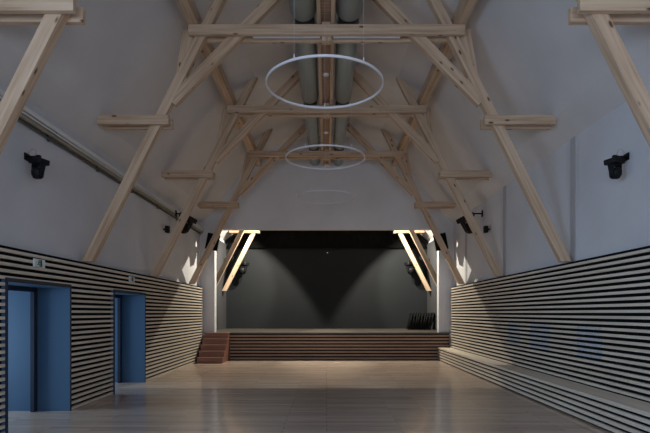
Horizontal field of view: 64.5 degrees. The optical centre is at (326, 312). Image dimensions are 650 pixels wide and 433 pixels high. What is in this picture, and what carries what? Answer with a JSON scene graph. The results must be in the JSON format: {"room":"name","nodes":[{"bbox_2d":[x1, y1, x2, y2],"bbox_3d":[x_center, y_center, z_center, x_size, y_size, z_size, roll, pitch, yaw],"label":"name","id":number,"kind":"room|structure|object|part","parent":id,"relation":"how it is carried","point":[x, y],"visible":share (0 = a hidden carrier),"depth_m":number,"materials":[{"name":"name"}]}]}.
{"room":"community hall","nodes":[
{"label":"community hall","id":0,"kind":"room"},
{"bbox_2d":[8,290,29,410],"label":"door","id":1,"kind":"structure","parent":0,"point":[18,301],"depth_m":8.30,"materials":[{"name":"blue paint"}]},
{"bbox_2d":[1,277,71,432],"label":"door frame","id":2,"kind":"structure","parent":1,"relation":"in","point":[50,302],"depth_m":8.30,"materials":[{"name":"blue paint"}]},
{"bbox_3d":[-4.690,0.588,7.490,0.060,1.985,1.620,0,0,0],"label":"frame","id":3,"kind":"part","parent":2,"relation":"part of","materials":[{"name":"blue"}]},
{"bbox_2d":[0,82,224,342],"bbox_3d":[-4.450,-0.760,8.884,0.300,5.080,26.369,0,0,0],"label":"wall","id":4,"kind":"structure","parent":0,"point":[60,213],"depth_m":8.71,"materials":[{"name":"white paint"}]},
{"bbox_2d":[24,149,49,178],"bbox_3d":[-4.137,-2.131,7.377,0.337,0.439,0.223,0,0,17],"label":"light","id":5,"kind":"object","parent":4,"relation":"attached to","point":[38,163],"visible":1,"depth_m":7.32,"materials":[{"name":"black plastic"}]},
{"bbox_2d":[0,245,202,432],"bbox_3d":[-4.224,0.351,8.665,0.148,2.458,17.330,0,0,0],"label":"cladding","id":6,"kind":"object","parent":4,"relation":"attached to","point":[174,309],"visible":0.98,"depth_m":9.62,"materials":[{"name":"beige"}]},
{"bbox_2d":[33,258,44,267],"bbox_3d":[-4.136,-0.715,7.410,0.024,0.116,0.280,0,0,0],"label":"exit sign","id":7,"kind":"object","parent":6,"relation":"attached to","point":[40,263],"visible":1,"depth_m":7.37,"materials":[{"name":"white plastic"}]},
{"bbox_2d":[129,276,134,281],"bbox_3d":[-4.136,-0.715,10.930,0.024,0.116,0.280,0,0,0],"label":"exit sign","id":8,"kind":"object","parent":6,"relation":"attached to","point":[131,279],"visible":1,"depth_m":10.88,"materials":[{"name":"white plastic"}]},
{"bbox_2d":[0,89,203,233],"bbox_3d":[-4.226,-2.750,6.765,0.142,0.220,21.330,0,0,0],"label":"pipe","id":9,"kind":"object","parent":4,"relation":"attached to","point":[27,114],"visible":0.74,"depth_m":8.86,"materials":[{"name":"silver metal"}]},
{"bbox_2d":[175,208,196,233],"bbox_3d":[-3.869,-2.551,14.206,0.569,0.725,0.398,0,0,27],"label":"light","id":10,"kind":"object","parent":9,"relation":"attached to","point":[191,220],"visible":0.66,"depth_m":14.10,"materials":[{"name":"black plastic"}]},
{"bbox_2d":[163,226,169,232],"bbox_3d":[-4.219,-2.200,13.550,0.158,0.180,0.140,0,0,0],"label":"wall speaker","id":11,"kind":"object","parent":4,"relation":"attached to","point":[167,228],"visible":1,"depth_m":13.48,"materials":[{"name":"black plastic"}]},
{"bbox_2d":[115,298,117,381],"bbox_3d":[-5.700,0.430,10.885,2.199,2.500,1.870,0,0,0],"label":"wall","id":12,"kind":"structure","parent":0,"point":[116,299],"depth_m":11.72,"materials":[{"name":"blue paint"}]},
{"bbox_2d":[111,289,145,393],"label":"door","id":13,"kind":"structure","parent":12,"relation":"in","point":[131,304],"depth_m":11.72,"materials":[{"name":"blue paint"}]},
{"bbox_3d":[-4.690,0.588,10.885,0.060,1.985,1.670,0,0,0],"label":"frame","id":14,"kind":"part","parent":13,"relation":"part of","materials":[{"name":"blue"}]},
{"bbox_2d":[217,241,225,329],"bbox_3d":[-4.274,-1.121,19.775,0.048,3.558,4.046,0,0,0],"label":"wall","id":15,"kind":"structure","parent":0,"point":[221,253],"depth_m":20.80,"materials":[{"name":"white paint"}]},
{"bbox_2d":[224,257,248,274],"bbox_3d":[-3.716,-1.960,21.351,1.045,0.745,0.425,0,0,11],"label":"light","id":16,"kind":"object","parent":15,"relation":"attached to","point":[242,270],"visible":0.89,"depth_m":21.19,"materials":[{"name":"black plastic"}]},
{"bbox_2d":[8,360,611,432],"bbox_3d":[-1.050,1.680,7.025,11.300,0.200,22.050,0,0,0],"label":"floor","id":17,"kind":"structure","parent":0,"point":[231,396],"depth_m":8.89,"materials":[{"name":"brown wood"}]},
{"bbox_2d":[196,333,229,362],"bbox_3d":[-3.665,1.120,16.725,0.824,0.920,1.220,0,0,0],"label":"steps","id":18,"kind":"structure","parent":17,"relation":"on","point":[215,348],"depth_m":16.62,"materials":[{"name":"brown wood"}]},
{"bbox_2d":[204,329,449,359],"bbox_3d":[0.000,1.120,19.567,8.480,0.920,4.455,0,0,0],"label":"stage platform","id":19,"kind":"object","parent":17,"relation":"on","point":[245,344],"visible":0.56,"depth_m":17.35,"materials":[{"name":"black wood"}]},
{"bbox_2d":[407,313,412,329],"bbox_3d":[3.278,0.326,20.300,0.210,0.662,0.456,0,0,0],"label":"folding chair","id":20,"kind":"object","parent":19,"relation":"on","point":[410,315],"visible":1,"depth_m":20.11,"materials":[{"name":"black fabric"}]},
{"bbox_2d":[410,313,415,329],"bbox_3d":[3.388,0.321,20.300,0.226,0.674,0.456,0,0,0],"label":"folding chair","id":21,"kind":"object","parent":19,"relation":"on","point":[413,315],"visible":0.84,"depth_m":20.10,"materials":[{"name":"black plastic"}]},
{"bbox_2d":[413,312,418,329],"bbox_3d":[3.499,0.316,20.300,0.242,0.686,0.456,0,0,0],"label":"folding chair","id":22,"kind":"object","parent":19,"relation":"on","point":[416,314],"visible":0.86,"depth_m":20.10,"materials":[{"name":"black plastic"}]},
{"bbox_2d":[415,313,419,329],"bbox_3d":[3.584,0.326,20.300,0.210,0.662,0.456,0,0,0],"label":"folding chair","id":23,"kind":"object","parent":19,"relation":"on","point":[418,317],"visible":0.68,"depth_m":20.10,"materials":[{"name":"black plastic"}]},
{"bbox_2d":[418,313,422,329],"bbox_3d":[3.694,0.321,20.300,0.226,0.674,0.456,0,0,0],"label":"folding chair","id":24,"kind":"object","parent":19,"relation":"on","point":[421,314],"visible":0.8,"depth_m":20.11,"materials":[{"name":"black plastic"}]},
{"bbox_2d":[421,312,426,329],"bbox_3d":[3.805,0.316,20.300,0.242,0.686,0.456,0,0,0],"label":"folding chair","id":25,"kind":"object","parent":19,"relation":"on","point":[424,314],"visible":0.8,"depth_m":20.11,"materials":[{"name":"black plastic"}]},
{"bbox_2d":[423,313,427,329],"bbox_3d":[3.890,0.326,20.300,0.210,0.662,0.456,0,0,0],"label":"folding chair","id":26,"kind":"object","parent":19,"relation":"on","point":[426,319],"visible":0.73,"depth_m":20.10,"materials":[{"name":"black plastic"}]},
{"bbox_2d":[426,313,430,329],"bbox_3d":[4.000,0.321,20.300,0.226,0.674,0.456,0,0,0],"label":"folding chair","id":27,"kind":"object","parent":19,"relation":"on","point":[429,314],"visible":0.84,"depth_m":20.10,"materials":[{"name":"black plastic"}]},
{"bbox_2d":[428,312,433,329],"bbox_3d":[4.111,0.316,20.300,0.242,0.686,0.456,0,0,0],"label":"folding chair","id":28,"kind":"object","parent":19,"relation":"on","point":[432,314],"visible":0.77,"depth_m":20.11,"materials":[{"name":"black plastic"}]},
{"bbox_2d":[437,347,649,432],"bbox_3d":[3.936,1.367,9.160,0.421,0.425,16.320,0,0,0],"label":"bench","id":29,"kind":"object","parent":17,"relation":"on","point":[609,411],"visible":1,"depth_m":8.21,"materials":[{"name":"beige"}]},
{"bbox_2d":[0,0,649,240],"bbox_3d":[0.000,-4.680,8.900,9.100,3.260,26.400,0,0,0],"label":"ceiling","id":30,"kind":"structure","parent":0,"point":[529,59],"depth_m":9.52,"materials":[{"name":"white paint"}]},
{"bbox_2d":[0,0,649,153],"bbox_3d":[0.000,-3.466,5.670,8.508,5.148,0.316,0,0,0],"label":"roof truss","id":31,"kind":"object","parent":30,"relation":"attached to","point":[51,16],"visible":1,"depth_m":5.60,"materials":[{"name":"brown wood"}]},
{"bbox_3d":[-2.932,-3.345,5.670,0.165,5.568,0.140,27,0,0],"label":"leg","id":32,"kind":"part","parent":31,"relation":"part of","materials":[{"name":"brown wood"}]},
{"bbox_2d":[392,0,476,165],"bbox_3d":[2.300,-5.085,6.774,0.180,0.235,21.348,0,0,0],"label":"purlin","id":33,"kind":"object","parent":31,"relation":"on","point":[464,8],"visible":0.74,"depth_m":10.86,"materials":[{"name":"brown wood"}]},
{"bbox_3d":[2.932,-3.345,5.670,0.165,5.568,0.140,-27,0,0],"label":"leg","id":34,"kind":"part","parent":31,"relation":"part of","materials":[{"name":"brown wood"}]},
{"bbox_2d":[150,69,502,275],"bbox_3d":[0.000,-3.466,12.450,8.508,5.148,0.316,0,0,0],"label":"roof truss","id":35,"kind":"object","parent":30,"relation":"attached to","point":[423,116],"visible":0.87,"depth_m":12.38,"materials":[{"name":"brown wood"}]},
{"bbox_3d":[-2.932,-3.345,12.450,0.165,5.568,0.140,27,0,0],"label":"leg","id":36,"kind":"part","parent":35,"relation":"part of","materials":[{"name":"brown wood"}]},
{"bbox_3d":[0.000,-5.380,12.450,0.170,1.320,0.150,0,0,0],"label":"king post","id":37,"kind":"part","parent":35,"relation":"part of","materials":[{"name":"brown wood"}]},
{"bbox_3d":[2.932,-3.345,12.450,0.165,5.568,0.140,-27,0,0],"label":"leg","id":38,"kind":"part","parent":35,"relation":"part of","materials":[{"name":"brown wood"}]},
{"bbox_2d":[222,231,430,290],"bbox_3d":[0.000,-3.466,20.950,8.508,5.148,0.316,0,0,0],"label":"roof truss","id":39,"kind":"object","parent":30,"relation":"attached to","point":[252,233],"visible":0.21,"depth_m":20.88,"materials":[{"name":"brown wood"}]},
{"bbox_3d":[-2.932,-3.345,20.950,0.165,5.568,0.140,27,0,0],"label":"leg","id":40,"kind":"part","parent":39,"relation":"part of","materials":[{"name":"brown wood"}]},
{"bbox_3d":[2.932,-3.345,20.950,0.165,5.568,0.140,-27,0,0],"label":"leg","id":41,"kind":"part","parent":39,"relation":"part of","materials":[{"name":"brown wood"}]},
{"bbox_2d":[82,0,571,261],"bbox_3d":[0.000,-3.466,9.000,8.508,5.148,0.316,0,0,0],"label":"roof truss","id":42,"kind":"object","parent":30,"relation":"attached to","point":[229,36],"visible":0.97,"depth_m":8.93,"materials":[{"name":"brown wood"}]},
{"bbox_3d":[-2.932,-3.345,9.000,0.165,5.568,0.140,27,0,0],"label":"leg","id":43,"kind":"part","parent":42,"relation":"part of","materials":[{"name":"brown wood"}]},
{"bbox_2d":[177,0,260,165],"bbox_3d":[-2.300,-5.085,6.774,0.180,0.235,21.348,0,0,0],"label":"purlin","id":44,"kind":"object","parent":42,"relation":"on","point":[188,8],"visible":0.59,"depth_m":10.82,"materials":[{"name":"brown wood"}]},
{"bbox_2d":[253,36,319,37],"bbox_3d":[-0.695,-4.821,8.967,1.170,0.058,0.055,0,0,0],"label":"linear light","id":45,"kind":"object","parent":42,"relation":"attached to","point":[253,36],"visible":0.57,"depth_m":8.95,"materials":[{"name":"white"}]},
{"bbox_2d":[316,0,334,165],"bbox_3d":[-0.015,-5.089,6.774,0.300,0.230,21.348,0,0,0],"label":"ridge beam","id":46,"kind":"structure","parent":42,"relation":"attached to","point":[325,8],"depth_m":10.68,"materials":[{"name":"brown wood"}]},
{"bbox_2d":[289,0,319,165],"bbox_3d":[-0.400,-5.198,6.774,0.456,0.456,21.348,0,0,0],"label":"ventilation duct","id":47,"kind":"object","parent":46,"relation":"attached to","point":[303,11],"visible":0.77,"depth_m":10.61,"materials":[{"name":"grey metal"}]},
{"bbox_2d":[285,143,364,169],"bbox_3d":[-0.030,-4.178,11.050,1.710,1.737,1.710,0,0,0],"label":"ring light","id":48,"kind":"object","parent":46,"relation":"hanging from","point":[305,146],"visible":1,"depth_m":10.78,"materials":[{"name":"white"}]},
{"bbox_2d":[266,54,383,108],"bbox_3d":[-0.030,-4.178,7.500,1.710,1.737,1.710,0,0,0],"label":"ring light","id":49,"kind":"object","parent":46,"relation":"hanging from","point":[315,55],"visible":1,"depth_m":7.11,"materials":[{"name":"white"}]},
{"bbox_2d":[296,189,354,203],"bbox_3d":[-0.030,-4.178,14.800,1.710,1.737,1.710,0,0,0],"label":"ring light","id":50,"kind":"object","parent":46,"relation":"hanging from","point":[344,189],"visible":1,"depth_m":14.61,"materials":[{"name":"white"}]},
{"bbox_2d":[333,0,363,165],"bbox_3d":[0.384,-5.198,6.774,0.456,0.456,21.348,0,0,0],"label":"ventilation duct","id":51,"kind":"object","parent":46,"relation":"attached to","point":[348,11],"visible":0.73,"depth_m":10.62,"materials":[{"name":"grey metal"}]},
{"bbox_3d":[0.000,-5.380,9.000,0.170,1.320,0.150,0,0,0],"label":"king post","id":52,"kind":"part","parent":42,"relation":"part of","materials":[{"name":"brown wood"}]},
{"bbox_2d":[333,36,399,37],"bbox_3d":[0.695,-4.821,8.967,1.170,0.058,0.055,0,0,0],"label":"linear light","id":53,"kind":"object","parent":42,"relation":"attached to","point":[333,36],"visible":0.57,"depth_m":8.95,"materials":[{"name":"white"}]},
{"bbox_3d":[2.932,-3.345,9.000,0.165,5.568,0.140,-27,0,0],"label":"leg","id":54,"kind":"part","parent":42,"relation":"part of","materials":[{"name":"brown wood"}]},
{"bbox_2d":[189,121,464,283],"bbox_3d":[0.000,-3.466,15.900,8.508,5.148,0.316,0,0,0],"label":"roof truss","id":55,"kind":"object","parent":30,"relation":"attached to","point":[402,159],"visible":0.81,"depth_m":15.83,"materials":[{"name":"brown wood"}]},
{"bbox_3d":[-2.932,-3.345,15.900,0.165,5.568,0.140,27,0,0],"label":"leg","id":56,"kind":"part","parent":55,"relation":"part of","materials":[{"name":"brown wood"}]},
{"bbox_3d":[0.000,-5.380,15.900,0.170,1.320,0.150,0,0,0],"label":"king post","id":57,"kind":"part","parent":55,"relation":"part of","materials":[{"name":"brown wood"}]},
{"bbox_3d":[2.932,-3.345,15.900,0.165,5.568,0.140,-27,0,0],"label":"leg","id":58,"kind":"part","parent":55,"relation":"part of","materials":[{"name":"brown wood"}]},
{"bbox_2d":[217,231,436,286],"bbox_3d":[0.000,-3.466,18.850,8.508,5.148,0.316,0,0,0],"label":"roof truss","id":59,"kind":"object","parent":30,"relation":"attached to","point":[240,233],"visible":0.02,"depth_m":18.78,"materials":[{"name":"brown wood"}]},
{"bbox_3d":[-2.932,-3.345,18.850,0.165,5.568,0.140,27,0,0],"label":"leg","id":60,"kind":"part","parent":59,"relation":"part of","materials":[{"name":"brown wood"}]},
{"bbox_3d":[2.932,-3.345,18.850,0.165,5.568,0.140,-27,0,0],"label":"leg","id":61,"kind":"part","parent":59,"relation":"part of","materials":[{"name":"brown wood"}]},
{"bbox_2d":[225,234,427,328],"bbox_3d":[0.000,-2.410,21.950,9.200,7.980,0.300,0,0,0],"label":"wall","id":62,"kind":"structure","parent":0,"point":[280,288],"depth_m":21.80,"materials":[{"name":"grey paint"}]},
{"bbox_2d":[227,231,425,247],"bbox_3d":[0.001,-3.180,21.674,8.403,0.883,0.036,0,0,0],"label":"stage curtain","id":63,"kind":"object","parent":62,"relation":"hanging from","point":[265,239],"visible":0.56,"depth_m":21.67,"materials":[{"name":"black fabric"}]},
{"bbox_2d":[200,135,453,331],"bbox_3d":[0.000,-2.751,17.600,8.900,6.819,0.300,0,0,0],"label":"wall","id":64,"kind":"structure","parent":0,"point":[380,202],"depth_m":17.45,"materials":[{"name":"white paint"}]},
{"bbox_2d":[205,233,220,250],"bbox_3d":[-3.763,-2.353,17.184,0.518,0.626,0.524,0,0,0],"label":"loudspeaker","id":65,"kind":"object","parent":64,"relation":"attached to","point":[209,236],"visible":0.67,"depth_m":16.95,"materials":[{"name":"black plastic"}]},
{"bbox_2d":[433,233,447,250],"bbox_3d":[3.763,-2.353,17.184,0.518,0.626,0.524,0,0,0],"label":"loudspeaker","id":66,"kind":"object","parent":64,"relation":"attached to","point":[443,235],"visible":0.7,"depth_m":16.95,"materials":[{"name":"black plastic"}]},
{"bbox_2d":[427,240,436,329],"bbox_3d":[4.274,-1.121,19.775,0.048,3.558,4.046,0,0,0],"label":"wall","id":67,"kind":"structure","parent":0,"point":[431,251],"depth_m":20.69,"materials":[{"name":"white paint"}]},
{"bbox_2d":[404,258,429,274],"bbox_3d":[3.716,-1.960,21.351,1.045,0.745,0.425,0,0,-11],"label":"light","id":68,"kind":"object","parent":67,"relation":"attached to","point":[410,270],"visible":0.88,"depth_m":21.20,"materials":[{"name":"black plastic"}]},
{"bbox_2d":[428,84,649,347],"bbox_3d":[4.450,-0.760,8.900,0.300,5.080,26.400,0,0,0],"label":"wall","id":69,"kind":"structure","parent":0,"point":[613,215],"depth_m":8.74,"materials":[{"name":"white paint"}]},
{"bbox_2d":[456,216,471,233],"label":"light","id":70,"kind":"object","parent":69,"relation":"attached to","point":[462,221],"depth_m":14.09,"materials":[{"name":"black plastic"}]},
{"bbox_2d":[465,222,466,283],"bbox_3d":[4.299,-1.975,15.875,0.022,2.190,0.190,0,0,0],"label":"trim","id":71,"kind":"structure","parent":69,"relation":"attached to","point":[466,222],"depth_m":15.85,"materials":[{"name":"white paint"}]},
{"bbox_2d":[472,208,482,216],"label":"light","id":72,"kind":"object","parent":69,"relation":"attached to","point":[481,213],"depth_m":14.18,"materials":[{"name":"black plastic"}]},
{"bbox_2d":[483,226,489,232],"bbox_3d":[4.219,-2.200,13.550,0.158,0.180,0.140,0,0,0],"label":"wall speaker","id":73,"kind":"object","parent":69,"relation":"attached to","point":[486,229],"visible":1,"depth_m":13.48,"materials":[{"name":"black plastic"}]},
{"bbox_2d":[503,185,505,275],"bbox_3d":[4.299,-1.975,12.425,0.022,2.190,0.190,0,0,0],"label":"trim","id":74,"kind":"structure","parent":69,"relation":"attached to","point":[504,187],"depth_m":12.42,"materials":[{"name":"white paint"}]},
{"bbox_2d":[450,246,649,402],"bbox_3d":[4.223,0.351,8.665,0.150,2.458,17.330,0,0,0],"label":"cladding","id":75,"kind":"object","parent":69,"relation":"attached to","point":[585,321],"visible":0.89,"depth_m":8.77,"materials":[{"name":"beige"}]},
{"bbox_2d":[570,136,575,261],"bbox_3d":[4.299,-1.975,8.975,0.022,2.190,0.190,0,0,0],"label":"trim","id":76,"kind":"structure","parent":69,"relation":"attached to","point":[572,140],"depth_m":8.95,"materials":[{"name":"white paint"}]},
{"bbox_2d":[603,149,628,178],"bbox_3d":[4.138,-2.131,7.377,0.335,0.440,0.222,0,0,-17],"label":"light","id":77,"kind":"object","parent":69,"relation":"attached to","point":[614,164],"visible":1,"depth_m":7.31,"materials":[{"name":"black plastic"}]}
]}

